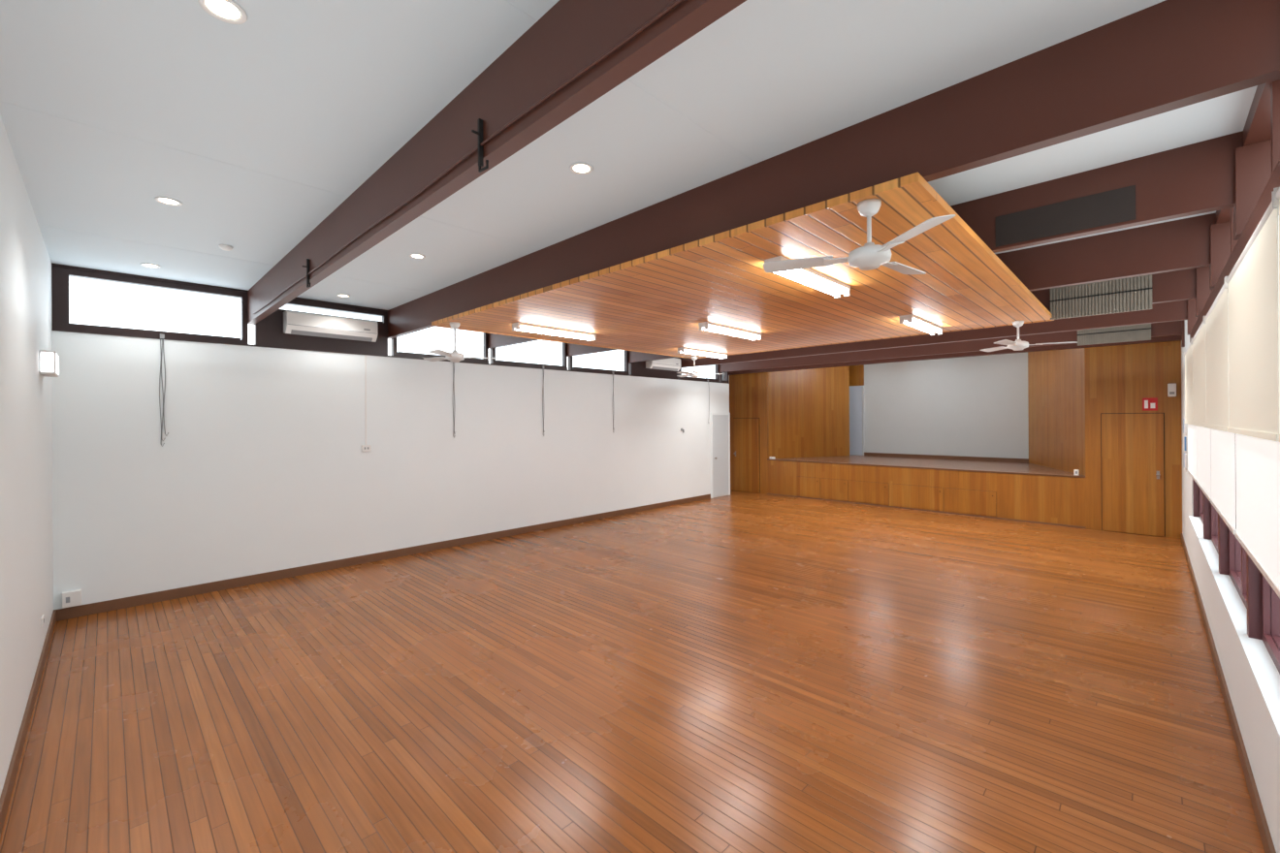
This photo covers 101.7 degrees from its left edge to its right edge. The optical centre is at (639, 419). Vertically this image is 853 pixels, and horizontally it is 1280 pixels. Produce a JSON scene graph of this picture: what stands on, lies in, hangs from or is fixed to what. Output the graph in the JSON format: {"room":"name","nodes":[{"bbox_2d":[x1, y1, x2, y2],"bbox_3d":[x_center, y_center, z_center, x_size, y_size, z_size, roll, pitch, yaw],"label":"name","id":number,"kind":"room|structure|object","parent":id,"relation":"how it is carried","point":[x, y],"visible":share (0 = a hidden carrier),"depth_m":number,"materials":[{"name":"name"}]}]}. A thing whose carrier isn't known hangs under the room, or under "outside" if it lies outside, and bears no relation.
{"room":"community hall","nodes":[
{"label":"community hall","id":0,"kind":"room"},
{"bbox_2d":[0,115,53,797],"bbox_3d":[-3.061,0.219,2.338,8.850,3.700,0.150,0,0,44],"label":"wall","id":1,"kind":"structure","parent":0,"point":[26,535],"depth_m":3.40,"materials":[{"name":"white paint"}]},
{"bbox_2d":[0,609,56,837],"bbox_3d":[-3.010,2.012,2.415,8.500,0.115,0.018,0,0,44],"label":"baseboard","id":2,"kind":"structure","parent":1,"relation":"attached to","point":[5,798],"depth_m":3.29,"materials":[{"name":"wood"}]},
{"bbox_2d":[40,614,44,627],"bbox_3d":[-5.082,1.718,4.432,0.120,0.070,0.014,0,0,44],"label":"power outlet","id":3,"kind":"object","parent":1,"relation":"attached to","point":[43,616],"visible":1,"depth_m":4.39,"materials":[{"name":"white plastic"}]},
{"bbox_2d":[38,350,59,377],"bbox_3d":[-5.122,-0.477,4.516,0.404,0.200,0.094,0,0,44],"label":"emergency light","id":4,"kind":"object","parent":1,"relation":"attached to","point":[48,361],"visible":1,"depth_m":4.38,"materials":[{"name":"white plastic"}]},
{"bbox_2d":[51,330,729,609],"bbox_3d":[-1.934,0.558,9.720,0.150,3.020,12.290,0,0,44],"label":"wall","id":5,"kind":"structure","parent":0,"point":[261,466],"depth_m":7.10,"materials":[{"name":"white paint"}]},
{"bbox_2d":[61,589,81,608],"bbox_3d":[-5.942,1.878,5.444,0.074,0.160,0.140,0,0,44],"label":"power outlet","id":6,"kind":"object","parent":5,"relation":"attached to","point":[71,598],"visible":1,"depth_m":5.42,"materials":[{"name":"white plastic"}]},
{"bbox_2d":[51,265,248,344],"bbox_3d":[-5.543,-1.266,6.003,0.092,0.655,1.640,0,0,44],"label":"window","id":7,"kind":"structure","parent":5,"relation":"in","point":[60,296],"depth_m":5.77,"materials":[{"name":"black metal"}]},
{"bbox_2d":[159,333,168,447],"bbox_3d":[-5.466,-0.328,5.978,0.030,1.293,0.084,0,0,44],"label":"cord","id":8,"kind":"object","parent":5,"relation":"attached to","point":[162,336],"visible":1,"depth_m":5.96,"materials":[{"name":"grey plastic"}]},
{"bbox_2d":[51,262,387,312],"bbox_3d":[-1.894,-1.622,9.776,0.150,0.020,12.140,0,0,44],"label":"trim","id":9,"kind":"structure","parent":5,"relation":"attached to","point":[56,265],"depth_m":6.12,"materials":[{"name":"brown wood"}]},
{"bbox_2d":[254,312,387,355],"bbox_3d":[-4.361,-1.169,7.232,0.108,0.451,1.610,0,0,44],"label":"trim","id":10,"kind":"structure","parent":5,"relation":"attached to","point":[269,332],"depth_m":7.04,"materials":[{"name":"brown wood"}]},
{"bbox_2d":[283,310,377,342],"bbox_3d":[-4.221,-1.254,7.144,0.215,0.294,1.100,0,0,44],"label":"air conditioner","id":11,"kind":"object","parent":5,"relation":"attached to","point":[294,322],"visible":1,"depth_m":7.03,"materials":[{"name":"white plastic"}]},
{"bbox_2d":[274,298,387,325],"bbox_3d":[-4.354,-1.497,7.224,0.092,0.205,1.610,0,0,44],"label":"window","id":12,"kind":"structure","parent":5,"relation":"in","point":[384,314],"depth_m":7.32,"materials":[{"name":"black metal"}]},
{"bbox_2d":[361,354,371,451],"bbox_3d":[-3.957,-0.227,7.520,0.034,1.390,0.120,0,0,44],"label":"switch","id":13,"kind":"object","parent":5,"relation":"attached to","point":[365,448],"visible":1,"depth_m":7.52,"materials":[{"name":"white plastic"}]},
{"bbox_2d":[55,494,710,621],"bbox_3d":[-2.116,2.011,9.402,0.020,0.115,11.270,0,0,44],"label":"baseboard","id":14,"kind":"structure","parent":5,"relation":"attached to","point":[153,597],"depth_m":7.05,"materials":[{"name":"brown wood"}]},
{"bbox_2d":[51,328,729,383],"bbox_3d":[-1.868,-0.945,9.754,0.112,0.022,12.140,0,0,44],"label":"trim","id":15,"kind":"structure","parent":5,"relation":"attached to","point":[57,330],"depth_m":7.00,"materials":[{"name":"wood"}]},
{"bbox_2d":[391,332,488,363],"bbox_3d":[-3.183,-1.278,8.422,0.092,0.655,1.580,0,0,44],"label":"window","id":16,"kind":"structure","parent":5,"relation":"in","point":[395,352],"depth_m":8.30,"materials":[{"name":"black metal"}]},
{"bbox_2d":[452,362,455,436],"bbox_3d":[-3.026,-0.340,8.479,0.030,1.293,0.054,0,0,44],"label":"cord","id":17,"kind":"object","parent":5,"relation":"attached to","point":[453,363],"visible":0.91,"depth_m":8.47,"materials":[{"name":"grey plastic"}]},
{"bbox_2d":[490,342,567,369],"bbox_3d":[-2.013,-1.284,9.621,0.092,0.655,1.610,0,0,44],"label":"window","id":18,"kind":"structure","parent":5,"relation":"in","point":[564,345],"depth_m":9.64,"materials":[{"name":"black metal"}]},
{"bbox_2d":[542,365,544,435],"bbox_3d":[-1.803,-0.336,9.731,0.030,1.313,0.054,0,0,44],"label":"cord","id":19,"kind":"object","parent":5,"relation":"attached to","point":[542,366],"visible":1,"depth_m":9.72,"materials":[{"name":"grey plastic"}]},
{"bbox_2d":[567,350,628,374],"bbox_3d":[-0.837,-1.290,10.827,0.092,0.655,1.600,0,0,44],"label":"window","id":20,"kind":"structure","parent":5,"relation":"in","point":[569,359],"depth_m":10.82,"materials":[{"name":"black metal"}]},
{"bbox_2d":[611,371,614,432],"bbox_3d":[-0.560,-0.352,11.005,0.030,1.293,0.054,0,0,44],"label":"cord","id":21,"kind":"object","parent":5,"relation":"attached to","point":[612,371],"visible":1,"depth_m":10.99,"materials":[{"name":"grey plastic"}]},
{"bbox_2d":[628,361,678,379],"bbox_3d":[0.329,-1.193,12.038,0.108,0.451,1.600,0,0,44],"label":"trim","id":22,"kind":"structure","parent":5,"relation":"attached to","point":[634,368],"depth_m":11.79,"materials":[{"name":"brown wood"}]},
{"bbox_2d":[645,357,680,371],"bbox_3d":[0.549,-1.278,12.033,0.215,0.294,1.000,0,0,44],"label":"air conditioner","id":23,"kind":"object","parent":5,"relation":"attached to","point":[674,365],"visible":0.91,"depth_m":11.95,"materials":[{"name":"white plastic"}]},
{"bbox_2d":[678,364,719,382],"bbox_3d":[1.510,-1.302,13.232,0.092,0.655,1.600,0,0,44],"label":"window","id":24,"kind":"structure","parent":5,"relation":"in","point":[717,379],"depth_m":13.41,"materials":[{"name":"black metal"}]},
{"bbox_2d":[710,412,730,498],"bbox_3d":[2.153,0.937,13.748,0.072,2.220,0.820,0,0,44],"label":"door","id":25,"kind":"structure","parent":5,"relation":"in","point":[720,422],"depth_m":13.75,"materials":[{"name":"white paint"}]},
{"bbox_2d":[719,371,728,383],"bbox_3d":[2.243,-1.306,13.984,0.090,0.655,0.340,0,0,44],"label":"window","id":26,"kind":"structure","parent":5,"relation":"in","point":[726,373],"depth_m":14.04,"materials":[{"name":"grey glass"}]},
{"bbox_2d":[0,0,1257,351],"bbox_3d":[2.467,-1.718,8.482,9.700,0.120,16.800,0,0,44],"label":"ceiling","id":27,"kind":"structure","parent":0,"point":[321,94],"depth_m":2.81,"materials":[{"name":"paint"}]},
{"bbox_2d":[140,263,160,268],"bbox_3d":[-5.147,-1.612,5.475,0.156,0.009,0.156,0,0,44],"label":"recessed light","id":28,"kind":"object","parent":27,"relation":"in","point":[143,265],"visible":1,"depth_m":5.48,"materials":[{"name":"white plastic"}]},
{"bbox_2d":[154,196,182,206],"bbox_3d":[-3.515,-1.622,3.883,0.156,0.009,0.156,0,0,44],"label":"recessed light","id":29,"kind":"object","parent":27,"relation":"in","point":[163,200],"visible":1,"depth_m":3.88,"materials":[{"name":"white plastic"}]},
{"bbox_2d":[197,0,247,24],"bbox_3d":[-1.661,-1.634,2.074,0.156,0.009,0.156,0,0,44],"label":"recessed light","id":30,"kind":"object","parent":27,"relation":"in","point":[227,11],"visible":1,"depth_m":2.08,"materials":[{"name":"white plastic"}]},
{"bbox_2d":[218,244,233,251],"bbox_3d":[-3.888,-1.607,4.889,0.110,0.035,0.110,0,0,44],"label":"smoke detector","id":31,"kind":"object","parent":27,"relation":"attached to","point":[226,247],"visible":1,"depth_m":4.86,"materials":[{"name":"white plastic"}]},
{"bbox_2d":[336,293,350,297],"bbox_3d":[-3.898,-1.618,6.841,0.156,0.009,0.156,0,0,44],"label":"recessed light","id":32,"kind":"object","parent":27,"relation":"in","point":[339,295],"visible":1,"depth_m":6.85,"materials":[{"name":"white plastic"}]},
{"bbox_2d":[409,254,425,258],"bbox_3d":[-2.230,-1.629,5.214,0.156,0.009,0.156,0,0,44],"label":"recessed light","id":33,"kind":"object","parent":27,"relation":"in","point":[415,256],"visible":1,"depth_m":5.22,"materials":[{"name":"white plastic"}]},
{"bbox_2d":[247,0,746,324],"bbox_3d":[-1.892,-1.432,3.641,8.620,0.410,0.080,0,0,44],"label":"ceiling beam","id":34,"kind":"structure","parent":27,"relation":"attached to","point":[572,34],"depth_m":2.36,"materials":[{"name":"brown wood"}]},
{"bbox_2d":[253,0,684,314],"bbox_3d":[-1.802,-1.279,3.459,8.000,0.257,0.054,0,0,44],"label":"conduit","id":35,"kind":"object","parent":34,"relation":"attached to","point":[480,147],"visible":1,"depth_m":2.42,"materials":[{"name":"brown metal"}]},
{"bbox_2d":[569,161,593,174],"bbox_3d":[-0.384,-1.641,3.412,0.156,0.009,0.156,0,0,44],"label":"recessed light","id":36,"kind":"object","parent":27,"relation":"in","point":[580,168],"visible":1,"depth_m":3.41,"materials":[{"name":"white plastic"}]},
{"bbox_2d":[431,171,1054,358],"bbox_3d":[1.246,-1.215,6.483,5.616,0.045,5.326,0,0,44],"label":"ceiling panel","id":37,"kind":"object","parent":27,"relation":"attached to","point":[656,303],"visible":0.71,"depth_m":4.95,"materials":[{"name":"brown wood"}]},
{"bbox_2d":[423,321,503,362],"bbox_3d":[-2.308,-0.941,6.495,0.990,0.482,1.036,0,0,44],"label":"ceiling fan","id":38,"kind":"object","parent":37,"relation":"hanging from","point":[454,357],"depth_m":6.37,"materials":[{"name":"white metal"}]},
{"bbox_2d":[512,321,595,341],"bbox_3d":[-1.102,-1.144,6.868,0.140,0.090,1.250,0,0,44],"label":"fluorescent light","id":39,"kind":"object","parent":37,"relation":"attached to","point":[518,326],"visible":1,"depth_m":6.77,"materials":[{"name":"white plastic"}]},
{"bbox_2d":[676,356,725,378],"bbox_3d":[0.958,-0.998,9.981,1.036,0.402,0.990,0,0,44],"label":"ceiling fan","id":40,"kind":"object","parent":37,"relation":"hanging from","point":[694,373],"depth_m":9.96,"materials":[{"name":"white metal"}]},
{"bbox_2d":[677,347,727,358],"bbox_3d":[1.118,-1.155,9.172,0.140,0.090,1.250,0,0,44],"label":"fluorescent light","id":41,"kind":"object","parent":37,"relation":"attached to","point":[685,350],"visible":1,"depth_m":9.08,"materials":[{"name":"white plastic"}]},
{"bbox_2d":[698,321,761,340],"bbox_3d":[1.217,-1.157,6.911,0.140,0.090,1.250,0,0,44],"label":"fluorescent light","id":42,"kind":"object","parent":37,"relation":"attached to","point":[706,326],"visible":1,"depth_m":6.80,"materials":[{"name":"white plastic"}]},
{"bbox_2d":[764,256,850,298],"bbox_3d":[1.425,-1.160,4.332,0.140,0.090,1.250,0,0,44],"label":"fluorescent light","id":43,"kind":"object","parent":37,"relation":"attached to","point":[810,277],"visible":0.64,"depth_m":4.33,"materials":[{"name":"white plastic"}]},
{"bbox_2d":[763,198,955,274],"bbox_3d":[1.325,-1.025,2.996,1.042,0.362,0.973,0,0,44],"label":"ceiling fan","id":44,"kind":"object","parent":37,"relation":"hanging from","point":[870,256],"depth_m":2.88,"materials":[{"name":"white metal"}]},
{"bbox_2d":[898,314,942,335],"bbox_3d":[3.541,-1.171,6.529,0.140,0.090,1.250,0,0,44],"label":"fluorescent light","id":45,"kind":"object","parent":37,"relation":"attached to","point":[912,320],"visible":1,"depth_m":6.39,"materials":[{"name":"white plastic"}]},
{"bbox_2d":[979,320,1076,351],"bbox_3d":[4.710,-1.042,6.435,1.034,0.362,0.992,0,0,44],"label":"ceiling fan","id":46,"kind":"object","parent":37,"relation":"hanging from","point":[1017,345],"depth_m":6.46,"materials":[{"name":"white metal"}]},
{"bbox_2d":[387,0,1279,339],"bbox_3d":[-0.712,-1.438,4.851,8.620,0.410,0.080,0,0,44],"label":"ceiling beam","id":47,"kind":"structure","parent":27,"relation":"attached to","point":[1167,55],"depth_m":2.54,"materials":[{"name":"brown wood"}]},
{"bbox_2d":[488,130,1243,349],"bbox_3d":[0.446,-1.443,6.037,8.620,0.410,0.086,0,0,44],"label":"ceiling beam","id":48,"kind":"structure","parent":27,"relation":"attached to","point":[1198,177],"depth_m":3.41,"materials":[{"name":"brown wood"}]},
{"bbox_2d":[567,212,1215,356],"bbox_3d":[1.628,-1.449,7.248,8.620,0.410,0.080,0,0,44],"label":"ceiling beam","id":49,"kind":"structure","parent":27,"relation":"attached to","point":[1180,244],"depth_m":4.66,"materials":[{"name":"brown wood"}]},
{"bbox_2d":[628,267,1196,363],"bbox_3d":[2.801,-1.455,8.451,8.620,0.410,0.080,0,0,44],"label":"ceiling beam","id":50,"kind":"structure","parent":27,"relation":"attached to","point":[1177,285],"depth_m":5.61,"materials":[{"name":"brown wood"}]},
{"bbox_2d":[677,299,1187,368],"bbox_3d":[3.974,-1.461,9.653,8.620,0.410,0.080,0,0,44],"label":"ceiling beam","id":51,"kind":"structure","parent":27,"relation":"attached to","point":[1170,311],"depth_m":8.18,"materials":[{"name":"brown wood"}]},
{"bbox_2d":[719,320,1182,372],"bbox_3d":[5.148,-1.467,10.856,8.620,0.410,0.080,0,0,44],"label":"ceiling beam","id":52,"kind":"structure","parent":27,"relation":"attached to","point":[1174,328],"depth_m":10.34,"materials":[{"name":"brown wood"}]},
{"bbox_2d":[728,334,1181,375],"bbox_3d":[5.716,-1.480,11.775,9.050,0.390,0.150,0,0,44],"label":"ceiling beam","id":53,"kind":"structure","parent":27,"relation":"attached to","point":[1166,338],"depth_m":10.81,"materials":[{"name":"brown wood"}]},
{"bbox_2d":[1049,274,1151,319],"bbox_3d":[5.253,-1.416,5.965,0.880,0.440,0.046,0,0,44],"label":"vent grille","id":54,"kind":"object","parent":27,"relation":"attached to","point":[1129,294],"visible":0.7,"depth_m":5.93,"materials":[{"name":"grey metal"}]},
{"bbox_2d":[1077,323,1151,345],"bbox_3d":[7.599,-1.398,8.370,0.880,0.340,0.046,0,0,44],"label":"acoustic panel","id":55,"kind":"object","parent":27,"relation":"attached to","point":[1134,333],"visible":0.59,"depth_m":8.34,"materials":[{"name":"grey"}]},
{"bbox_2d":[0,489,1264,852],"bbox_3d":[1.214,2.098,7.173,9.500,0.100,13.150,0,0,44],"label":"floor","id":56,"kind":"structure","parent":0,"point":[739,672],"depth_m":3.77,"materials":[{"name":"brown wood"}]},
{"bbox_2d":[767,454,1086,528],"bbox_3d":[6.855,1.542,12.958,6.900,0.955,3.087,0,0,44],"label":"stage","id":57,"kind":"object","parent":56,"relation":"on","point":[1018,492],"visible":0.99,"depth_m":11.43,"materials":[{"name":"brown wood"}]},
{"bbox_2d":[1073,469,1079,476],"bbox_3d":[8.159,1.000,9.737,0.070,0.110,0.034,0,0,44],"label":"power outlet","id":58,"kind":"object","parent":57,"relation":"on","point":[1075,471],"visible":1,"depth_m":9.73,"materials":[{"name":"white plastic"}]},
{"bbox_2d":[705,364,729,383],"bbox_3d":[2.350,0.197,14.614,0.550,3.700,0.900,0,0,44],"label":"window","id":59,"kind":"structure","parent":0,"point":[709,368],"depth_m":14.35,"materials":[{"name":"white glass"}]},
{"bbox_2d":[768,365,849,458],"bbox_3d":[4.797,-0.295,14.722,2.728,2.745,0.060,0,0,-20],"label":"wall","id":60,"kind":"structure","parent":0,"point":[809,409],"depth_m":14.69,"materials":[{"name":"brown wood"}]},
{"bbox_2d":[864,352,1028,458],"bbox_3d":[7.458,-0.311,14.447,5.700,2.745,0.100,0,0,44],"label":"projection screen","id":61,"kind":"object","parent":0,"point":[977,405],"depth_m":13.71,"materials":[{"name":"white fabric"}]},
{"bbox_2d":[849,364,863,455],"bbox_3d":[6.346,-0.303,15.420,0.550,2.745,0.060,0,0,44],"label":"door","id":62,"kind":"structure","parent":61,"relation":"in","point":[856,372],"depth_m":15.36,"materials":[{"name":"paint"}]},
{"bbox_2d":[864,452,1028,462],"bbox_3d":[7.954,1.014,13.880,3.890,0.090,0.030,0,0,44],"label":"baseboard","id":63,"kind":"structure","parent":61,"relation":"attached to","point":[865,454],"depth_m":13.66,"materials":[{"name":"brown wood"}]},
{"bbox_2d":[729,340,1182,539],"bbox_3d":[5.898,0.174,11.850,9.190,3.700,0.100,0,0,44],"label":"wall","id":64,"kind":"structure","parent":0,"point":[1118,378],"depth_m":9.27,"materials":[{"name":"brown wood"}]},
{"bbox_2d":[733,417,760,493],"bbox_3d":[2.954,1.008,14.591,0.860,2.070,0.094,0,0,44],"label":"door","id":65,"kind":"structure","parent":64,"relation":"in","point":[746,431],"depth_m":14.59,"materials":[{"name":"brown wood"}]},
{"bbox_2d":[1100,413,1165,537],"bbox_3d":[8.591,0.952,9.091,0.810,2.110,0.094,0,0,44],"label":"door","id":66,"kind":"structure","parent":64,"relation":"in","point":[1132,444],"depth_m":9.09,"materials":[{"name":"brown wood"}]},
{"bbox_2d":[1142,397,1157,411],"bbox_3d":[8.776,-0.255,8.960,0.190,0.220,0.014,0,0,44],"label":"fire extinguisher sign","id":67,"kind":"object","parent":64,"relation":"attached to","point":[1148,403],"visible":1,"depth_m":8.95,"materials":[{"name":"red plastic"}]},
{"bbox_2d":[1167,384,1176,396],"bbox_3d":[8.948,-0.486,8.758,0.100,0.220,0.062,0,0,44],"label":"alarm box","id":68,"kind":"object","parent":64,"relation":"attached to","point":[1171,388],"visible":1,"depth_m":8.74,"materials":[{"name":"white plastic"}]},
{"bbox_2d":[1027,348,1085,476],"bbox_3d":[8.821,-0.321,11.073,0.060,2.745,3.104,0,0,21],"label":"wall","id":69,"kind":"structure","parent":0,"point":[1056,378],"depth_m":10.86,"materials":[{"name":"brown wood"}]},
{"bbox_2d":[1181,320,1279,852],"bbox_3d":[4.583,0.176,4.023,0.200,3.700,12.940,0,0,44],"label":"wall","id":70,"kind":"structure","parent":0,"point":[1252,678],"depth_m":3.18,"materials":[{"name":"white paint"}]},
{"bbox_2d":[1183,418,1187,472],"bbox_3d":[7.500,0.337,7.144,0.045,0.750,0.400,0,0,44],"label":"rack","id":71,"kind":"object","parent":70,"relation":"attached to","point":[1185,425],"visible":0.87,"depth_m":7.03,"materials":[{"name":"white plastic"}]},
{"bbox_2d":[1183,343,1197,482],"bbox_3d":[6.438,-0.093,6.083,0.060,1.530,1.644,0,0,44],"label":"roller blind","id":72,"kind":"object","parent":70,"relation":"attached to","point":[1188,354],"visible":0.73,"depth_m":6.01,"materials":[{"name":"white fabric"}]},
{"bbox_2d":[1190,320,1211,501],"bbox_3d":[5.264,-0.087,4.881,0.060,1.530,1.644,0,0,44],"label":"roller blind","id":73,"kind":"object","parent":70,"relation":"attached to","point":[1203,482],"visible":0.77,"depth_m":4.77,"materials":[{"name":"white fabric"}]},
{"bbox_2d":[1199,488,1203,524],"bbox_3d":[6.532,0.191,5.992,0.060,2.110,1.590,0,0,44],"label":"window","id":74,"kind":"structure","parent":70,"relation":"in","point":[1200,491],"depth_m":6.54,"materials":[{"name":"clear glass"}]},
{"bbox_2d":[1210,428,1218,554],"bbox_3d":[5.359,0.197,4.790,0.060,2.110,1.590,0,0,44],"label":"window","id":75,"kind":"structure","parent":70,"relation":"in","point":[1214,515],"depth_m":5.33,"materials":[{"name":"clear glass"}]},
{"bbox_2d":[1203,284,1236,535],"bbox_3d":[4.088,-0.081,3.675,0.060,1.530,1.654,0,0,44],"label":"roller blind","id":76,"kind":"object","parent":70,"relation":"attached to","point":[1216,320],"visible":0.76,"depth_m":3.55,"materials":[{"name":"white fabric"}]},
{"bbox_2d":[1181,533,1276,852],"bbox_3d":[4.541,1.977,4.081,0.018,0.100,12.910,0,0,44],"label":"baseboard","id":77,"kind":"structure","parent":70,"relation":"attached to","point":[1267,844],"depth_m":3.21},
{"bbox_2d":[1181,78,1279,639],"bbox_3d":[4.190,-0.207,3.630,0.190,2.930,11.830,0,0,44],"label":"window frame","id":78,"kind":"structure","parent":70,"relation":"attached to","point":[1258,161],"depth_m":2.99,"materials":[{"name":"brown paint"}]},
{"bbox_2d":[1228,481,1247,609],"bbox_3d":[4.183,0.203,3.583,0.060,2.110,1.600,0,0,44],"label":"window","id":79,"kind":"structure","parent":70,"relation":"in","point":[1236,553],"depth_m":4.11,"materials":[{"name":"clear glass"}]},
{"bbox_2d":[1224,191,1279,598],"bbox_3d":[2.918,-0.075,2.476,0.060,1.530,1.624,0,0,44],"label":"roller blind","id":80,"kind":"object","parent":70,"relation":"attached to","point":[1253,282],"visible":0.89,"depth_m":2.33,"materials":[{"name":"white fabric"}]},
{"bbox_2d":[1261,574,1279,673],"bbox_3d":[3.013,0.209,2.385,0.060,2.110,1.570,0,0,44],"label":"window","id":81,"kind":"structure","parent":70,"relation":"in","point":[1270,601],"depth_m":2.91,"materials":[{"name":"clear glass"}]},
{"bbox_2d":[1273,187,1279,442],"bbox_3d":[1.748,-0.069,1.277,0.060,1.530,1.654,0,0,44],"label":"roller blind","id":82,"kind":"object","parent":70,"relation":"attached to","point":[1276,191],"visible":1,"depth_m":1.88,"materials":[{"name":"white fabric"}]}
]}

